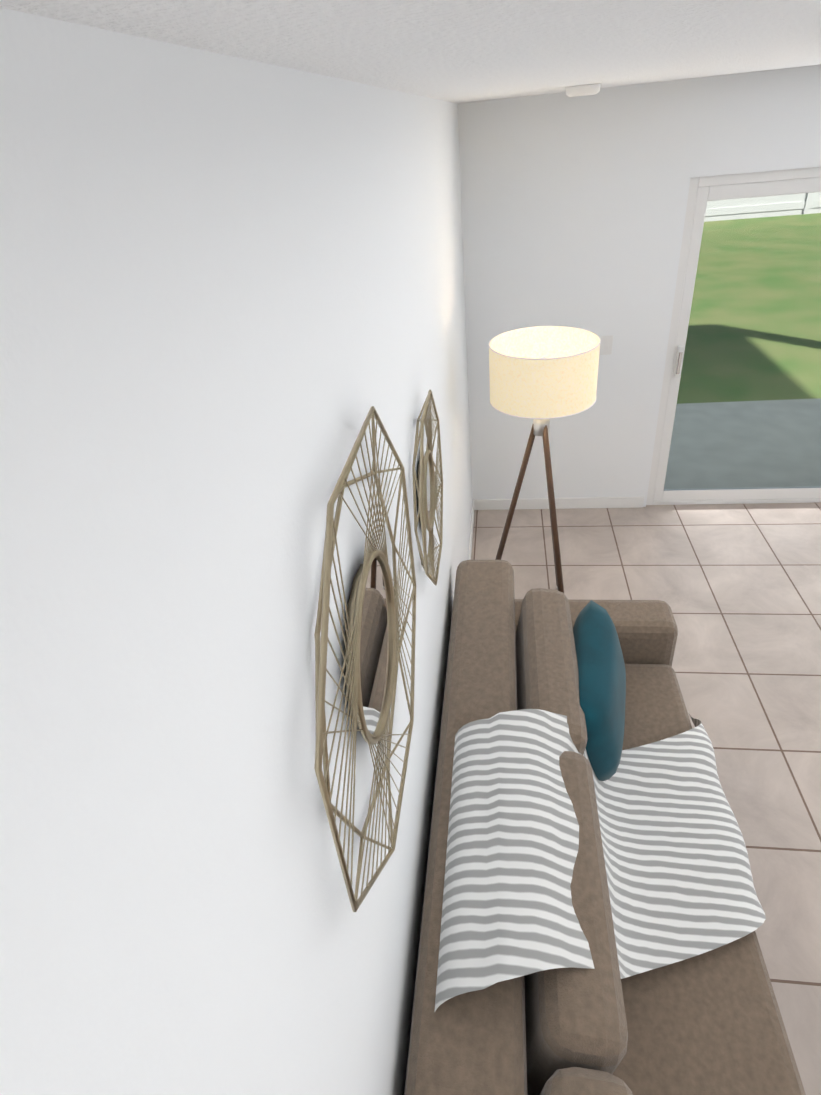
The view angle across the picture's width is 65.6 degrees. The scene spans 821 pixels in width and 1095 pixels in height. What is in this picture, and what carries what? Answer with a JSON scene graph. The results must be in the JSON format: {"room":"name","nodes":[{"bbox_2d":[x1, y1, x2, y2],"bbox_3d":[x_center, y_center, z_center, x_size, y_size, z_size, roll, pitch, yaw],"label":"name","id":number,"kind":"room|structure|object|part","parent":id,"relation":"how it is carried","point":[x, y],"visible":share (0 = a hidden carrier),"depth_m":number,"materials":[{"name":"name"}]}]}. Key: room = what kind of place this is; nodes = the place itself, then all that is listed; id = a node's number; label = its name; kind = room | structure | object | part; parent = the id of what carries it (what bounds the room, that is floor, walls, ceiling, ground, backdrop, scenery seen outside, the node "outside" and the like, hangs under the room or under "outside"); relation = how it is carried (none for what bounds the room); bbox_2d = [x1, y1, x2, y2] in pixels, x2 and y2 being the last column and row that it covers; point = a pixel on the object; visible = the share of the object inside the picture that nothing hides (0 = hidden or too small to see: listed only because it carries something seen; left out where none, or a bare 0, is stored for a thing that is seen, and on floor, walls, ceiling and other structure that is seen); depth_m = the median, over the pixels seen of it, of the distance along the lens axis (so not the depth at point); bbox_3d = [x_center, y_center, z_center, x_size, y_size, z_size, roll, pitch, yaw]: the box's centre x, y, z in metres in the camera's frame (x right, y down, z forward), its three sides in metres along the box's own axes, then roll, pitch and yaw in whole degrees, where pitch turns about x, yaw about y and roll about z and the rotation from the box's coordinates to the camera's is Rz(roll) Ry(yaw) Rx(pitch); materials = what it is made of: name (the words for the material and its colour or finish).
{"room":"living room","nodes":[
{"label":"living room","id":0,"kind":"room"},
{"bbox_2d":[0,8,472,1094],"bbox_3d":[0.017,0.098,1.948,0.158,2.440,5.200,0,34,8],"label":"wall","id":1,"kind":"structure","parent":0,"point":[232,300],"depth_m":0.51,"materials":[{"name":"white paint"}]},
{"bbox_3d":[-0.057,0.156,1.023,0.034,0.690,0.690,0,34,8],"label":"octagon mirror","id":2,"kind":"part","parent":1,"relation":"part of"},
{"bbox_3d":[0.048,-0.156,1.746,0.034,0.496,0.496,0,34,8],"label":"octagon mirror","id":3,"kind":"part","parent":1,"relation":"part of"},
{"bbox_2d":[0,0,820,103],"bbox_3d":[0.160,0.040,-0.239,8.560,0.050,8.690,0,34,8],"label":"ceiling","id":4,"kind":"structure","parent":0,"point":[459,51],"depth_m":0.61,"materials":[{"name":"white paint"}]},
{"bbox_2d":[565,83,600,96],"bbox_3d":[0.651,-1.725,2.406,0.132,0.031,0.132,0,34,8],"label":"smoke detector","id":5,"kind":"object","parent":4,"relation":"attached to","point":[583,90],"visible":1,"depth_m":2.36,"materials":[{"name":"white plastic"}]},
{"bbox_2d":[468,499,475,559],"bbox_3d":[0.182,1.007,2.691,0.015,0.085,4.720,0,34,8],"label":"baseboard","id":6,"kind":"structure","parent":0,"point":[474,500],"depth_m":4.33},
{"bbox_2d":[458,65,820,506],"bbox_3d":[2.622,-1.337,3.692,4.580,2.440,0.120,0,34,8],"label":"wall","id":7,"kind":"structure","parent":0,"point":[574,211],"depth_m":3.55,"materials":[{"name":"white paint"}]},
{"bbox_2d":[476,497,643,509],"bbox_3d":[1.049,-0.314,4.535,1.170,0.085,0.012,0,34,8],"label":"baseboard","id":8,"kind":"structure","parent":7,"relation":"attached to","point":[564,503],"depth_m":4.52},
{"bbox_2d":[600,335,612,354],"bbox_3d":[1.196,-1.233,3.887,0.070,0.116,0.011,0,34,8],"label":"light switch","id":9,"kind":"object","parent":7,"relation":"attached to","point":[606,345],"visible":1,"depth_m":3.88,"materials":[{"name":"white plastic"}]},
{"bbox_2d":[646,167,820,504],"bbox_3d":[2.768,-1.151,3.779,2.420,2.010,0.110,0,34,8],"label":"door","id":10,"kind":"structure","parent":7,"relation":"in","point":[704,190],"depth_m":3.81,"materials":[{"name":"white plastic"}]},
{"bbox_2d":[471,503,820,1094],"bbox_3d":[0.375,2.104,1.138,8.560,0.050,8.690,0,34,8],"label":"floor","id":11,"kind":"structure","parent":0,"point":[736,588],"depth_m":3.30,"materials":[{"name":"tile"}]},
{"bbox_2d":[488,326,600,592],"bbox_3d":[0.604,-0.249,3.187,0.554,1.552,0.551,0,34,8],"label":"floor lamp","id":12,"kind":"object","parent":11,"relation":"on","point":[541,376],"visible":0.94,"depth_m":2.74,"materials":[{"name":"beige fabric"}]},
{"bbox_2d":[404,560,805,1094],"bbox_3d":[0.538,1.097,1.738,0.949,0.927,2.700,0,34,8],"label":"sofa","id":13,"kind":"object","parent":11,"relation":"on","point":[593,917],"visible":1,"depth_m":1.66,"materials":[{"name":"fabric"}]},
{"bbox_2d":[427,708,765,1022],"bbox_3d":[0.584,0.780,1.941,0.914,0.635,1.359,0,34,8],"label":"throw blanket","id":14,"kind":"object","parent":13,"relation":"on","point":[591,865],"depth_m":1.67,"materials":[{"name":"fabric"}]},
{"label":"outside","id":15,"kind":"structure","parent":0,"visible":0},
{"bbox_2d":[704,192,820,221],"bbox_3d":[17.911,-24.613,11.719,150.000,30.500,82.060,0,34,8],"label":"fence","id":16,"kind":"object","parent":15,"point":[811,203],"depth_m":14.37,"materials":[{"name":"plastic"}]},
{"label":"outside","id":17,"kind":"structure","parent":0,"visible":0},
{"bbox_2d":[677,213,820,403],"bbox_3d":[-2.225,-4.288,11.444,90.000,0.200,90.000,0,34,8],"label":"lawn","id":18,"kind":"structure","parent":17,"point":[736,275],"depth_m":8.38,"materials":[{"name":"green plant"}]},
{"bbox_2d":[664,398,820,488],"bbox_3d":[2.786,-0.802,5.191,4.900,0.108,1.780,0,34,8],"label":"patio slab","id":19,"kind":"object","parent":18,"relation":"on","point":[763,455],"depth_m":5.14,"materials":[{"name":"concrete"}]}
]}

